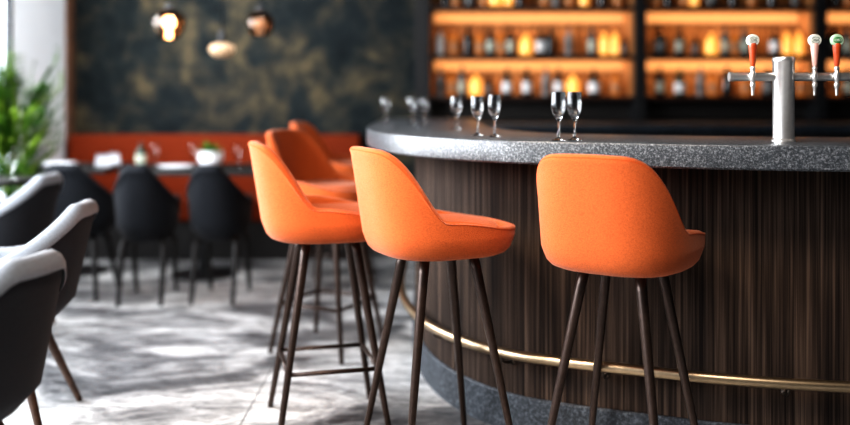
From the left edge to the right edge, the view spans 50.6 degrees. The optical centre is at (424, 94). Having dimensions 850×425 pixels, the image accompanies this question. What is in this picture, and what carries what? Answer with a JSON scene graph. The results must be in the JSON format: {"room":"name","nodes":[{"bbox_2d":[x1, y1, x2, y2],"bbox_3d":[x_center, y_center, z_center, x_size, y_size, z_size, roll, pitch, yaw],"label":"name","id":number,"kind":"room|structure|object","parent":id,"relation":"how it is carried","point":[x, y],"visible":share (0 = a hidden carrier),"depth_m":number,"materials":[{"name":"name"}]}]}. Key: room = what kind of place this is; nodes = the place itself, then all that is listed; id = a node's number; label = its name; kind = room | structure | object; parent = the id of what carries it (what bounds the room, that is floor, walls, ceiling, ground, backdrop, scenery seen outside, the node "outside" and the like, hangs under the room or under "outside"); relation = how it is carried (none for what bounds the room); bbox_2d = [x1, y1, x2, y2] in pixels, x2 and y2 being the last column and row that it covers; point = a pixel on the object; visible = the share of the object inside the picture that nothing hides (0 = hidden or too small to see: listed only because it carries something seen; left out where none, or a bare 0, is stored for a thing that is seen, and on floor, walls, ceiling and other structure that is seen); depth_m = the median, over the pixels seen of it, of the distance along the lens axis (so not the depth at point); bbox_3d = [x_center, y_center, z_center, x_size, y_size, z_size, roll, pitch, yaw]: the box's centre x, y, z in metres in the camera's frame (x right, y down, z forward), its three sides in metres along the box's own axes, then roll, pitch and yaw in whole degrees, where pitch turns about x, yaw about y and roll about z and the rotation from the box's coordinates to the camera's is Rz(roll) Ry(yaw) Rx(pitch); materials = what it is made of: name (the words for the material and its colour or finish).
{"room":"bar","nodes":[
{"label":"bar","id":0,"kind":"room"},
{"bbox_2d":[0,0,64,199],"bbox_3d":[-3.040,-0.400,2.550,0.100,3.300,10.100,0,0,0],"label":"wall","id":1,"kind":"structure","parent":0,"point":[38,25],"depth_m":7.04,"materials":[{"name":"white paint"}]},
{"bbox_2d":[4,0,12,198],"bbox_3d":[-3.013,-0.425,2.270,0.035,2.750,8.540,0,0,0],"label":"window","id":2,"kind":"structure","parent":1,"relation":"in","point":[8,4],"depth_m":6.48,"materials":[{"name":"clear glass"}]},
{"bbox_2d":[65,0,73,160],"bbox_3d":[-2.975,-0.400,7.540,0.030,3.300,0.120,0,0,0],"label":"trim","id":3,"kind":"structure","parent":1,"relation":"attached to","point":[69,4],"depth_m":7.49,"materials":[{"name":"brown wood"}]},
{"bbox_2d":[74,0,414,177],"bbox_3d":[0.955,-0.400,7.650,8.090,3.300,0.100,0,0,0],"label":"wall","id":4,"kind":"structure","parent":0,"point":[326,65],"depth_m":7.60,"materials":[{"name":"paint"}]},
{"bbox_2d":[415,0,429,117],"bbox_3d":[-0.020,-0.400,7.430,0.120,3.300,0.340,0,0,0],"label":"trim","id":5,"kind":"structure","parent":4,"relation":"attached to","point":[422,7],"depth_m":7.26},
{"bbox_2d":[3,246,489,424],"bbox_3d":[0.955,1.310,2.600,8.090,0.120,10.200,0,0,0],"label":"floor","id":6,"kind":"structure","parent":0,"point":[140,361],"depth_m":4.27,"materials":[{"name":"grey stone"}]},
{"bbox_2d":[0,175,32,186],"bbox_3d":[-2.600,0.875,5.360,0.500,0.750,0.500,0,0,0],"label":"cafe table","id":7,"kind":"object","parent":6,"relation":"on","point":[21,180],"visible":0.49,"depth_m":5.30,"materials":[{"name":"black wood"}]},
{"bbox_2d":[6,153,17,179],"bbox_3d":[-2.432,0.422,5.300,0.060,0.155,0.060,0,0,0],"label":"wine glass","id":8,"kind":"object","parent":7,"relation":"on","point":[11,159],"visible":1,"depth_m":5.28,"materials":[{"name":"glass"}]},
{"bbox_2d":[0,36,62,203],"bbox_3d":[-2.704,0.427,5.871,0.576,1.647,0.469,0,0,0],"label":"palm plant","id":9,"kind":"object","parent":6,"relation":"on","point":[10,133],"visible":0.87,"depth_m":5.83,"materials":[{"name":"green plant"}]},
{"bbox_2d":[0,172,62,323],"bbox_3d":[-2.243,0.830,4.718,0.648,0.843,0.566,0,0,4],"label":"dining chair","id":10,"kind":"object","parent":6,"relation":"on","point":[26,214],"visible":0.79,"depth_m":4.56,"materials":[{"name":"black fabric"}]},
{"bbox_2d":[0,249,66,424],"bbox_3d":[-1.284,0.830,2.372,0.648,0.843,0.566,0,0,12],"label":"dining chair","id":11,"kind":"object","parent":6,"relation":"on","point":[31,285],"visible":1,"depth_m":2.30,"materials":[{"name":"grey fabric"}]},
{"bbox_2d":[0,199,97,424],"bbox_3d":[-1.598,0.830,3.453,0.648,0.843,0.566,0,0,-4],"label":"dining chair","id":12,"kind":"object","parent":6,"relation":"on","point":[68,235],"visible":0.45,"depth_m":3.38,"materials":[{"name":"black fabric"}]},
{"bbox_2d":[14,163,132,276],"bbox_3d":[-2.470,0.875,6.370,0.620,0.750,0.600,0,0,0],"label":"cafe table","id":13,"kind":"object","parent":6,"relation":"on","point":[86,270],"visible":0.24,"depth_m":6.29,"materials":[{"name":"black wood"}]},
{"bbox_2d":[44,161,77,164],"bbox_3d":[-2.596,0.490,6.400,0.242,0.018,0.242,0,0,0],"label":"plate","id":14,"kind":"object","parent":13,"relation":"on","point":[63,162],"visible":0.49,"depth_m":6.47,"materials":[{"name":"white ceramic"}]},
{"bbox_2d":[94,154,111,168],"bbox_3d":[-2.188,0.450,6.114,0.118,0.100,0.026,0,0,-11],"label":"folded napkin","id":15,"kind":"object","parent":13,"relation":"on","point":[102,161],"visible":1,"depth_m":6.11,"materials":[{"name":"white fabric"}]},
{"bbox_2d":[108,152,120,166],"bbox_3d":[-2.179,0.450,6.294,0.118,0.100,0.026,0,0,17],"label":"folded napkin","id":16,"kind":"object","parent":13,"relation":"on","point":[115,156],"visible":0.73,"depth_m":6.29,"materials":[{"name":"white fabric"}]},
{"bbox_2d":[43,164,116,301],"bbox_3d":[-2.164,0.830,5.619,0.462,0.843,0.595,0,0,-2],"label":"dining chair","id":17,"kind":"object","parent":6,"relation":"on","point":[78,185],"visible":0.42,"depth_m":5.45,"materials":[{"name":"black fabric"}]},
{"bbox_2d":[113,165,180,306],"bbox_3d":[-1.698,0.830,5.490,0.378,0.843,0.573,0,0,-3],"label":"dining chair","id":18,"kind":"object","parent":6,"relation":"on","point":[146,210],"visible":1,"depth_m":5.32,"materials":[{"name":"black fabric"}]},
{"bbox_2d":[118,164,253,280],"bbox_3d":[-1.540,0.875,6.260,0.980,0.750,0.620,0,0,0],"label":"cafe table","id":19,"kind":"object","parent":6,"relation":"on","point":[218,273],"visible":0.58,"depth_m":6.13,"materials":[{"name":"black wood"}]},
{"bbox_2d":[135,142,146,165],"bbox_3d":[-1.988,0.414,6.300,0.077,0.170,0.077,0,0,0],"label":"bottle","id":20,"kind":"object","parent":19,"relation":"on","point":[140,154],"visible":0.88,"depth_m":6.27,"materials":[{"name":"green glass"}]},
{"bbox_2d":[150,144,158,165],"bbox_3d":[-1.899,0.422,6.320,0.060,0.155,0.060,0,0,0],"label":"wine glass","id":21,"kind":"object","parent":19,"relation":"on","point":[154,148],"visible":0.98,"depth_m":6.30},
{"bbox_2d":[158,164,193,168],"bbox_3d":[-1.702,0.490,6.150,0.242,0.018,0.242,0,0,0],"label":"plate","id":22,"kind":"object","parent":19,"relation":"on","point":[168,166],"visible":1,"depth_m":6.19,"materials":[{"name":"white ceramic"}]},
{"bbox_2d":[189,144,197,165],"bbox_3d":[-1.631,0.422,6.340,0.060,0.155,0.060,0,0,0],"label":"wine glass","id":23,"kind":"object","parent":19,"relation":"on","point":[193,149],"visible":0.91,"depth_m":6.32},
{"bbox_2d":[197,139,225,165],"bbox_3d":[-1.490,0.403,6.209,0.221,0.192,0.259,0,0,0],"label":"potted plant","id":24,"kind":"object","parent":19,"relation":"on","point":[210,155],"visible":0.98,"depth_m":6.16,"materials":[{"name":"green plant"}]},
{"bbox_2d":[234,145,241,167],"bbox_3d":[-1.288,0.422,6.200,0.060,0.155,0.060,0,0,0],"label":"wine glass","id":25,"kind":"object","parent":19,"relation":"on","point":[237,148],"visible":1,"depth_m":6.18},
{"bbox_2d":[68,134,361,259],"bbox_3d":[-1.730,0.787,7.155,2.400,0.925,0.810,0,0,0],"label":"banquette","id":26,"kind":"object","parent":6,"relation":"on","point":[82,148],"visible":0.22,"depth_m":7.37,"materials":[{"name":"orange leather"}]},
{"bbox_2d":[186,165,253,304],"bbox_3d":[-1.262,0.830,5.530,0.378,0.843,0.573,0,0,3],"label":"dining chair","id":27,"kind":"object","parent":6,"relation":"on","point":[219,210],"visible":1,"depth_m":5.36,"materials":[{"name":"fabric"}]},
{"bbox_2d":[248,141,390,424],"bbox_3d":[-0.398,0.713,3.454,0.555,1.077,0.486,0,0,-14],"label":"bar stool","id":28,"kind":"object","parent":6,"relation":"on","point":[288,215],"visible":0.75,"depth_m":3.28,"materials":[{"name":"orange fabric"}]},
{"bbox_2d":[312,203,359,212],"bbox_3d":[-0.369,0.459,3.461,0.388,0.054,0.364,0,0,-14],"label":"seat cushion","id":29,"kind":"object","parent":28,"relation":"on","point":[354,207],"depth_m":3.49,"materials":[{"name":"orange fabric"}]},
{"bbox_2d":[266,129,382,364],"bbox_3d":[-0.502,0.713,4.460,0.555,1.077,0.485,0,0,26],"label":"bar stool","id":30,"kind":"object","parent":6,"relation":"on","point":[302,155],"visible":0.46,"depth_m":4.52,"materials":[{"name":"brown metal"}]},
{"bbox_2d":[303,180,355,189],"bbox_3d":[-0.475,0.459,4.447,0.388,0.054,0.364,0,0,26],"label":"seat cushion","id":31,"kind":"object","parent":30,"relation":"on","point":[331,184],"depth_m":4.39,"materials":[{"name":"orange fabric"}]},
{"bbox_2d":[290,121,374,293],"bbox_3d":[-0.594,0.713,5.853,0.555,1.077,0.485,0,0,8],"label":"bar stool","id":32,"kind":"object","parent":6,"relation":"on","point":[341,164],"visible":0.23,"depth_m":5.99,"materials":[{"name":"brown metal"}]},
{"bbox_2d":[329,160,351,164],"bbox_3d":[-0.564,0.459,5.849,0.388,0.054,0.364,0,0,8],"label":"seat cushion","id":33,"kind":"object","parent":32,"relation":"on","point":[349,162],"depth_m":5.85,"materials":[{"name":"orange fabric"}]},
{"bbox_2d":[350,146,514,424],"bbox_3d":[0.023,0.713,3.120,0.555,1.077,0.485,0,0,-24],"label":"bar stool","id":34,"kind":"object","parent":6,"relation":"on","point":[399,221],"visible":1,"depth_m":2.95,"materials":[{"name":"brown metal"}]},
{"bbox_2d":[439,214,497,225],"bbox_3d":[0.051,0.459,3.132,0.388,0.054,0.364,0,0,-24],"label":"seat cushion","id":35,"kind":"object","parent":34,"relation":"on","point":[448,217],"depth_m":3.15,"materials":[{"name":"orange fabric"}]},
{"bbox_2d":[536,154,705,424],"bbox_3d":[0.619,0.713,2.855,0.485,1.077,0.555,0,0,34],"label":"bar stool","id":36,"kind":"object","parent":6,"relation":"on","point":[606,216],"visible":1,"depth_m":2.66,"materials":[{"name":"orange fabric"}]},
{"bbox_2d":[399,157,849,424],"bbox_3d":[1.895,0.744,3.581,6.003,1.013,2.275,0,0,33],"label":"bar counter","id":37,"kind":"object","parent":6,"relation":"on","point":[763,312],"depth_m":3.09,"materials":[{"name":"brown wood"}]},
{"bbox_2d":[366,118,849,171],"bbox_3d":[1.853,0.195,3.555,6.207,0.080,2.474,0,0,32],"label":"countertop","id":38,"kind":"structure","parent":37,"relation":"on","point":[435,139],"depth_m":3.05,"materials":[{"name":"grey stone"}]},
{"bbox_2d":[381,98,389,121],"bbox_3d":[-0.226,0.085,5.150,0.056,0.140,0.056,0,0,0],"label":"wine glass","id":39,"kind":"object","parent":38,"relation":"on","point":[385,102],"visible":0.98,"depth_m":5.13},
{"bbox_2d":[407,98,416,122],"bbox_3d":[-0.072,0.085,5.000,0.056,0.140,0.056,0,0,0],"label":"wine glass","id":40,"kind":"object","parent":38,"relation":"on","point":[411,102],"visible":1,"depth_m":4.98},
{"bbox_2d":[419,98,429,122],"bbox_3d":[-0.003,0.085,5.000,0.056,0.140,0.056,0,0,0],"label":"wine glass","id":41,"kind":"object","parent":38,"relation":"on","point":[424,103],"visible":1,"depth_m":4.98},
{"bbox_2d":[450,96,462,129],"bbox_3d":[0.142,0.080,4.050,0.058,0.150,0.058,0,0,0],"label":"wine glass","id":42,"kind":"object","parent":38,"relation":"on","point":[456,102],"visible":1,"depth_m":4.03,"materials":[{"name":"glass"}]},
{"bbox_2d":[471,96,483,135],"bbox_3d":[0.200,0.080,3.420,0.052,0.150,0.052,0,0,31],"label":"wine glass","id":43,"kind":"object","parent":38,"relation":"on","point":[477,102],"visible":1,"depth_m":3.40,"materials":[{"name":"glass"}]},
{"bbox_2d":[487,95,501,136],"bbox_3d":[0.257,0.076,3.330,0.052,0.156,0.052,0,0,31],"label":"wine glass","id":44,"kind":"object","parent":38,"relation":"on","point":[494,105],"visible":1,"depth_m":3.31,"materials":[{"name":"glass"}]},
{"bbox_2d":[551,92,565,140],"bbox_3d":[0.453,0.072,3.055,0.054,0.165,0.054,0,0,31],"label":"wine glass","id":45,"kind":"object","parent":38,"relation":"on","point":[558,99],"visible":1,"depth_m":3.04,"materials":[{"name":"glass"}]},
{"bbox_2d":[567,92,581,140],"bbox_3d":[0.511,0.072,3.075,0.054,0.165,0.054,0,0,31],"label":"wine glass","id":46,"kind":"object","parent":38,"relation":"on","point":[574,99],"visible":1,"depth_m":3.06,"materials":[{"name":"glass"}]},
{"bbox_2d":[727,34,849,141],"bbox_3d":[1.275,-0.023,2.985,0.534,0.355,0.077,0,0,0],"label":"tap tower","id":47,"kind":"object","parent":38,"relation":"on","point":[783,76],"visible":1,"depth_m":2.96,"materials":[{"name":"metal"}]},
{"bbox_2d":[746,34,759,95],"bbox_3d":[1.080,-0.100,2.965,0.041,0.202,0.028,0,0,0],"label":"tap","id":48,"kind":"object","parent":47,"relation":"on","point":[752,40],"depth_m":2.96,"materials":[{"name":"orange paint"}]},
{"bbox_2d":[808,34,821,95],"bbox_3d":[1.284,-0.100,2.965,0.041,0.202,0.028,0,0,0],"label":"tap","id":49,"kind":"object","parent":47,"relation":"on","point":[814,40],"depth_m":2.96,"materials":[{"name":"pink paint"}]},
{"bbox_2d":[830,34,843,95],"bbox_3d":[1.357,-0.100,2.965,0.041,0.202,0.028,0,0,0],"label":"tap","id":50,"kind":"object","parent":47,"relation":"on","point":[836,40],"depth_m":2.96,"materials":[{"name":"orange paint"}]},
{"bbox_2d":[479,120,849,136],"bbox_3d":[2.490,0.730,7.062,4.780,1.040,1.065,0,0,0],"label":"countertop","id":51,"kind":"structure","parent":6,"relation":"on","point":[763,128],"depth_m":6.53,"materials":[{"name":"black stone"}]},
{"bbox_2d":[430,0,849,120],"bbox_3d":[2.470,-0.720,7.438,4.850,1.860,0.315,0,0,0],"label":"shelving","id":52,"kind":"object","parent":51,"relation":"on","point":[638,20],"visible":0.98,"depth_m":7.53,"materials":[{"name":"black wood"}]},
{"bbox_2d":[436,67,444,95],"bbox_3d":[0.127,-0.109,7.395,0.072,0.238,0.072,0,0,0],"label":"bottle","id":53,"kind":"object","parent":52,"relation":"on","point":[440,80],"visible":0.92,"depth_m":7.37,"materials":[{"name":"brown glass"}]},
{"bbox_2d":[436,28,444,54],"bbox_3d":[0.127,-0.436,7.395,0.072,0.222,0.072,0,0,0],"label":"bottle","id":54,"kind":"object","parent":52,"relation":"on","point":[440,40],"visible":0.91,"depth_m":7.37,"materials":[{"name":"white glass"}]},
{"bbox_2d":[447,70,456,95],"bbox_3d":[0.222,-0.097,7.395,0.075,0.214,0.075,0,0,0],"label":"bottle","id":55,"kind":"object","parent":52,"relation":"on","point":[451,85],"visible":0.91,"depth_m":7.37,"materials":[{"name":"glass"}]},
{"bbox_2d":[449,29,458,54],"bbox_3d":[0.238,-0.432,7.395,0.075,0.214,0.075,0,0,0],"label":"bottle","id":56,"kind":"object","parent":52,"relation":"on","point":[453,44],"visible":0.94,"depth_m":7.37,"materials":[{"name":"glass"}]},
{"bbox_2d":[458,66,465,95],"bbox_3d":[0.304,-0.114,7.395,0.072,0.246,0.072,0,0,0],"label":"bottle","id":57,"kind":"object","parent":52,"relation":"on","point":[461,78],"visible":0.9,"depth_m":7.37,"materials":[{"name":"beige glass"}]},
{"bbox_2d":[463,25,472,54],"bbox_3d":[0.353,-0.449,7.395,0.080,0.246,0.080,0,0,0],"label":"bottle","id":58,"kind":"object","parent":52,"relation":"on","point":[467,39],"visible":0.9,"depth_m":7.37,"materials":[{"name":"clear glass"}]},
{"bbox_2d":[464,0,475,5],"bbox_3d":[0.370,-0.844,7.395,0.102,0.238,0.102,0,0,0],"label":"bottle","id":59,"kind":"object","parent":52,"relation":"on","point":[466,2],"visible":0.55,"depth_m":7.35,"materials":[{"name":"clear glass"}]},
{"bbox_2d":[470,72,481,95],"bbox_3d":[0.419,-0.089,7.395,0.106,0.197,0.106,0,0,0],"label":"bottle","id":60,"kind":"object","parent":52,"relation":"on","point":[475,83],"visible":0.92,"depth_m":7.35,"materials":[{"name":"glass"}]},
{"bbox_2d":[475,29,484,54],"bbox_3d":[0.452,-0.432,7.395,0.075,0.214,0.075,0,0,0],"label":"bottle","id":61,"kind":"object","parent":52,"relation":"on","point":[479,44],"visible":0.92,"depth_m":7.37,"materials":[{"name":"glass"}]},
{"bbox_2d":[485,76,491,95],"bbox_3d":[0.522,-0.072,7.395,0.063,0.164,0.063,0,0,0],"label":"bottle","id":62,"kind":"object","parent":52,"relation":"on","point":[488,85],"visible":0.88,"depth_m":7.37,"materials":[{"name":"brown glass"}]},
{"bbox_2d":[486,26,494,54],"bbox_3d":[0.538,-0.444,7.395,0.075,0.238,0.075,0,0,0],"label":"bottle","id":63,"kind":"object","parent":52,"relation":"on","point":[490,39],"visible":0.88,"depth_m":7.37,"materials":[{"name":"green glass"}]},
{"bbox_2d":[490,0,501,5],"bbox_3d":[0.583,-0.824,7.395,0.106,0.197,0.106,0,0,0],"label":"bottle","id":64,"kind":"object","parent":52,"relation":"on","point":[492,2],"visible":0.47,"depth_m":7.35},
{"bbox_2d":[496,29,505,54],"bbox_3d":[0.625,-0.432,7.395,0.075,0.214,0.075,0,0,0],"label":"bottle","id":65,"kind":"object","parent":52,"relation":"on","point":[500,44],"visible":0.95,"depth_m":7.37,"materials":[{"name":"glass"}]},
{"bbox_2d":[502,68,511,95],"bbox_3d":[0.674,-0.105,7.395,0.084,0.230,0.084,0,0,0],"label":"bottle","id":66,"kind":"object","parent":52,"relation":"on","point":[506,80],"visible":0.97,"depth_m":7.36,"materials":[{"name":"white glass"}]},
{"bbox_2d":[506,26,514,54],"bbox_3d":[0.703,-0.444,7.395,0.075,0.238,0.075,0,0,0],"label":"bottle","id":67,"kind":"object","parent":52,"relation":"on","point":[510,39],"visible":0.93,"depth_m":7.37,"materials":[{"name":"clear glass"}]},
{"bbox_2d":[520,31,531,54],"bbox_3d":[0.830,-0.424,7.395,0.106,0.197,0.106,0,0,0],"label":"bottle","id":68,"kind":"object","parent":52,"relation":"on","point":[525,42],"visible":0.91,"depth_m":7.35,"materials":[{"name":"glass"}]},
{"bbox_2d":[522,68,531,95],"bbox_3d":[0.838,-0.105,7.395,0.084,0.230,0.084,0,0,0],"label":"bottle","id":69,"kind":"object","parent":52,"relation":"on","point":[526,80],"visible":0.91,"depth_m":7.36,"materials":[{"name":"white glass"}]},
{"bbox_2d":[535,27,545,54],"bbox_3d":[0.949,-0.440,7.395,0.084,0.230,0.084,0,0,0],"label":"bottle","id":70,"kind":"object","parent":52,"relation":"on","point":[540,42],"visible":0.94,"depth_m":7.37,"materials":[{"name":"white glass"}]},
{"bbox_2d":[542,67,549,95],"bbox_3d":[0.994,-0.109,7.395,0.072,0.238,0.072,0,0,0],"label":"bottle","id":71,"kind":"object","parent":52,"relation":"on","point":[545,79],"visible":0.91,"depth_m":7.37,"materials":[{"name":"grey glass"}]},
{"bbox_2d":[545,25,554,54],"bbox_3d":[1.027,-0.449,7.395,0.080,0.246,0.080,0,0,0],"label":"bottle","id":72,"kind":"object","parent":52,"relation":"on","point":[550,39],"visible":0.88,"depth_m":7.36,"materials":[{"name":"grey glass"}]},
{"bbox_2d":[553,68,563,91],"bbox_3d":[1.097,-0.105,7.395,0.084,0.230,0.084,0,0,0],"label":"bottle","id":73,"kind":"object","parent":52,"relation":"on","point":[558,83],"visible":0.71,"depth_m":7.37,"materials":[{"name":"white glass"}]},
{"bbox_2d":[565,26,572,54],"bbox_3d":[1.183,-0.444,7.395,0.072,0.238,0.072,0,0,0],"label":"bottle","id":74,"kind":"object","parent":52,"relation":"on","point":[568,38],"visible":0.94,"depth_m":7.37,"materials":[{"name":"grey glass"}]},
{"bbox_2d":[567,72,579,91],"bbox_3d":[1.216,-0.089,7.395,0.106,0.197,0.106,0,0,0],"label":"bottle","id":75,"kind":"object","parent":52,"relation":"on","point":[573,85],"visible":0.81,"depth_m":7.36,"materials":[{"name":"glass"}]},
{"bbox_2d":[588,25,595,54],"bbox_3d":[1.372,-0.449,7.395,0.072,0.246,0.072,0,0,0],"label":"bottle","id":76,"kind":"object","parent":52,"relation":"on","point":[591,37],"visible":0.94,"depth_m":7.37,"materials":[{"name":"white glass"}]},
{"bbox_2d":[588,69,599,95],"bbox_3d":[1.389,-0.101,7.395,0.105,0.222,0.105,0,0,0],"label":"bottle","id":77,"kind":"object","parent":52,"relation":"on","point":[593,81],"visible":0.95,"depth_m":7.35,"materials":[{"name":"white glass"}]},
{"bbox_2d":[599,29,608,54],"bbox_3d":[1.471,-0.432,7.395,0.074,0.214,0.074,0,0,0],"label":"bottle","id":78,"kind":"object","parent":52,"relation":"on","point":[603,42],"visible":0.88,"depth_m":7.37,"materials":[{"name":"glass"}]},
{"bbox_2d":[610,29,619,54],"bbox_3d":[1.561,-0.432,7.395,0.074,0.214,0.074,0,0,0],"label":"bottle","id":79,"kind":"object","parent":52,"relation":"on","point":[614,42],"visible":0.88,"depth_m":7.37,"materials":[{"name":"glass"}]},
{"bbox_2d":[611,70,619,95],"bbox_3d":[1.565,-0.097,7.395,0.075,0.214,0.075,0,0,0],"label":"bottle","id":80,"kind":"object","parent":52,"relation":"on","point":[615,81],"visible":0.94,"depth_m":7.37,"materials":[{"name":"glass"}]},
{"bbox_2d":[620,35,626,54],"bbox_3d":[1.631,-0.407,7.395,0.063,0.164,0.063,0,0,0],"label":"bottle","id":81,"kind":"object","parent":52,"relation":"on","point":[623,44],"visible":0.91,"depth_m":7.37,"materials":[{"name":"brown glass"}]},
{"bbox_2d":[654,26,665,54],"bbox_3d":[1.931,-0.444,7.395,0.102,0.238,0.102,0,0,0],"label":"bottle","id":82,"kind":"object","parent":52,"relation":"on","point":[659,39],"visible":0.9,"depth_m":7.36,"materials":[{"name":"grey glass"}]},
{"bbox_2d":[655,67,664,95],"bbox_3d":[1.931,-0.109,7.395,0.075,0.238,0.075,0,0,0],"label":"bottle","id":83,"kind":"object","parent":52,"relation":"on","point":[659,81],"visible":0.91,"depth_m":7.37,"materials":[{"name":"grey glass"}]},
{"bbox_2d":[674,69,684,95],"bbox_3d":[2.091,-0.101,7.395,0.093,0.222,0.093,0,0,0],"label":"bottle","id":84,"kind":"object","parent":52,"relation":"on","point":[679,81],"visible":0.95,"depth_m":7.36,"materials":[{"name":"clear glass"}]},
{"bbox_2d":[675,26,683,54],"bbox_3d":[2.091,-0.444,7.395,0.075,0.238,0.075,0,0,0],"label":"bottle","id":85,"kind":"object","parent":52,"relation":"on","point":[679,38],"visible":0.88,"depth_m":7.37,"materials":[{"name":"clear glass"}]},
{"bbox_2d":[692,35,698,54],"bbox_3d":[2.223,-0.407,7.395,0.063,0.164,0.063,0,0,0],"label":"bottle","id":86,"kind":"object","parent":52,"relation":"on","point":[695,44],"visible":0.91,"depth_m":7.37,"materials":[{"name":"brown glass"}]},
{"bbox_2d":[696,67,704,95],"bbox_3d":[2.264,-0.109,7.395,0.072,0.238,0.072,0,0,0],"label":"bottle","id":87,"kind":"object","parent":52,"relation":"on","point":[700,79],"visible":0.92,"depth_m":7.37,"materials":[{"name":"grey glass"}]},
{"bbox_2d":[705,31,717,54],"bbox_3d":[2.354,-0.424,7.395,0.106,0.197,0.106,0,0,0],"label":"bottle","id":88,"kind":"object","parent":52,"relation":"on","point":[711,43],"visible":0.94,"depth_m":7.36,"materials":[{"name":"glass"}]},
{"bbox_2d":[706,0,718,5],"bbox_3d":[2.358,-0.844,7.395,0.102,0.238,0.102,0,0,0],"label":"bottle","id":89,"kind":"object","parent":52,"relation":"on","point":[708,2],"visible":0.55,"depth_m":7.35,"materials":[{"name":"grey glass"}]},
{"bbox_2d":[708,70,717,95],"bbox_3d":[2.366,-0.097,7.395,0.075,0.214,0.075,0,0,0],"label":"bottle","id":90,"kind":"object","parent":52,"relation":"on","point":[712,82],"visible":0.92,"depth_m":7.37,"materials":[{"name":"glass"}]},
{"bbox_2d":[720,25,729,54],"bbox_3d":[2.465,-0.449,7.395,0.072,0.246,0.072,0,0,0],"label":"bottle","id":91,"kind":"object","parent":52,"relation":"on","point":[724,40],"visible":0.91,"depth_m":7.37,"materials":[{"name":"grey glass"}]},
{"bbox_2d":[722,66,731,95],"bbox_3d":[2.481,-0.114,7.395,0.080,0.246,0.080,0,0,0],"label":"bottle","id":92,"kind":"object","parent":52,"relation":"on","point":[726,85],"visible":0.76,"depth_m":7.37,"materials":[{"name":"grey glass"}]},
{"bbox_2d":[730,29,739,54],"bbox_3d":[2.547,-0.432,7.395,0.075,0.214,0.075,0,0,0],"label":"bottle","id":93,"kind":"object","parent":52,"relation":"on","point":[734,41],"visible":0.94,"depth_m":7.37,"materials":[{"name":"glass"}]},
{"bbox_2d":[740,25,748,54],"bbox_3d":[2.625,-0.449,7.395,0.072,0.246,0.072,0,0,0],"label":"bottle","id":94,"kind":"object","parent":52,"relation":"on","point":[744,50],"visible":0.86,"depth_m":7.37,"materials":[{"name":"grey glass"}]},
{"bbox_2d":[740,70,749,95],"bbox_3d":[2.629,-0.097,7.395,0.075,0.214,0.075,0,0,0],"label":"bottle","id":95,"kind":"object","parent":52,"relation":"on","point":[744,85],"visible":0.66,"depth_m":7.37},
{"bbox_2d":[761,67,771,95],"bbox_3d":[2.818,-0.109,7.395,0.102,0.238,0.102,0,0,0],"label":"bottle","id":96,"kind":"object","parent":52,"relation":"on","point":[766,86],"visible":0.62,"depth_m":7.36,"materials":[{"name":"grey glass"}]},
{"bbox_2d":[769,27,779,54],"bbox_3d":[2.872,-0.440,7.395,0.084,0.230,0.084,0,0,0],"label":"bottle","id":97,"kind":"object","parent":52,"relation":"on","point":[774,40],"visible":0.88,"depth_m":7.37,"materials":[{"name":"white glass"}]},
{"bbox_2d":[782,29,791,54],"bbox_3d":[2.974,-0.432,7.395,0.074,0.214,0.074,0,0,0],"label":"bottle","id":98,"kind":"object","parent":52,"relation":"on","point":[786,41],"visible":0.91,"depth_m":7.37,"materials":[{"name":"glass"}]},
{"bbox_2d":[794,29,803,54],"bbox_3d":[3.073,-0.432,7.395,0.074,0.214,0.074,0,0,0],"label":"bottle","id":99,"kind":"object","parent":52,"relation":"on","point":[798,41],"visible":0.9,"depth_m":7.37,"materials":[{"name":"glass"}]},
{"bbox_2d":[796,70,805,95],"bbox_3d":[3.090,-0.097,7.395,0.075,0.214,0.075,0,0,0],"label":"bottle","id":100,"kind":"object","parent":52,"relation":"on","point":[800,85],"visible":0.66,"depth_m":7.37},
{"bbox_2d":[827,26,840,54],"bbox_3d":[3.361,-0.444,7.395,0.102,0.238,0.102,0,0,0],"label":"bottle","id":101,"kind":"object","parent":52,"relation":"on","point":[829,46],"visible":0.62,"depth_m":7.38,"materials":[{"name":"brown glass"}]},
{"bbox_2d":[830,70,839,95],"bbox_3d":[3.369,-0.097,7.395,0.075,0.214,0.075,0,0,0],"label":"bottle","id":102,"kind":"object","parent":52,"relation":"on","point":[832,88],"visible":0.34,"depth_m":7.37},
{"bbox_2d":[842,25,849,54],"bbox_3d":[3.467,-0.449,7.395,0.072,0.246,0.072,0,0,0],"label":"bottle","id":103,"kind":"object","parent":52,"relation":"on","point":[846,44],"visible":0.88,"depth_m":7.37,"materials":[{"name":"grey glass"}]},
{"bbox_2d":[843,67,849,95],"bbox_3d":[3.476,-0.109,7.395,0.075,0.238,0.075,0,0,0],"label":"bottle","id":104,"kind":"object","parent":52,"relation":"on","point":[846,84],"visible":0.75,"depth_m":7.37,"materials":[{"name":"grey glass"}]},
{"bbox_3d":[0.955,-2.100,2.600,8.090,0.100,10.200,0,0,0],"label":"ceiling","id":105,"kind":"structure","parent":0,"visible":0},
{"bbox_2d":[152,0,185,39],"bbox_3d":[-1.707,-1.211,6.000,0.224,1.678,0.224,0,0,0],"label":"pendant lamp","id":106,"kind":"object","parent":105,"relation":"hanging from","point":[168,24],"visible":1,"depth_m":5.93,"materials":[{"name":"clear glass"}]},
{"bbox_2d":[208,0,234,57],"bbox_3d":[-1.353,-1.149,6.000,0.176,1.801,0.176,0,0,0],"label":"pendant lamp","id":107,"kind":"object","parent":105,"relation":"hanging from","point":[221,49],"visible":1,"depth_m":5.96,"materials":[{"name":"glass"}]},
{"bbox_2d":[218,29,225,42],"bbox_3d":[-1.353,-0.389,6.000,0.050,0.095,0.050,0,0,0],"label":"socket","id":108,"kind":"object","parent":107,"relation":"attached to","point":[221,34],"depth_m":5.98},
{"bbox_2d":[246,0,273,36],"bbox_3d":[-1.100,-1.222,6.000,0.184,1.657,0.184,0,0,0],"label":"pendant lamp","id":109,"kind":"object","parent":105,"relation":"hanging from","point":[259,23],"visible":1,"depth_m":5.94,"materials":[{"name":"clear glass"}]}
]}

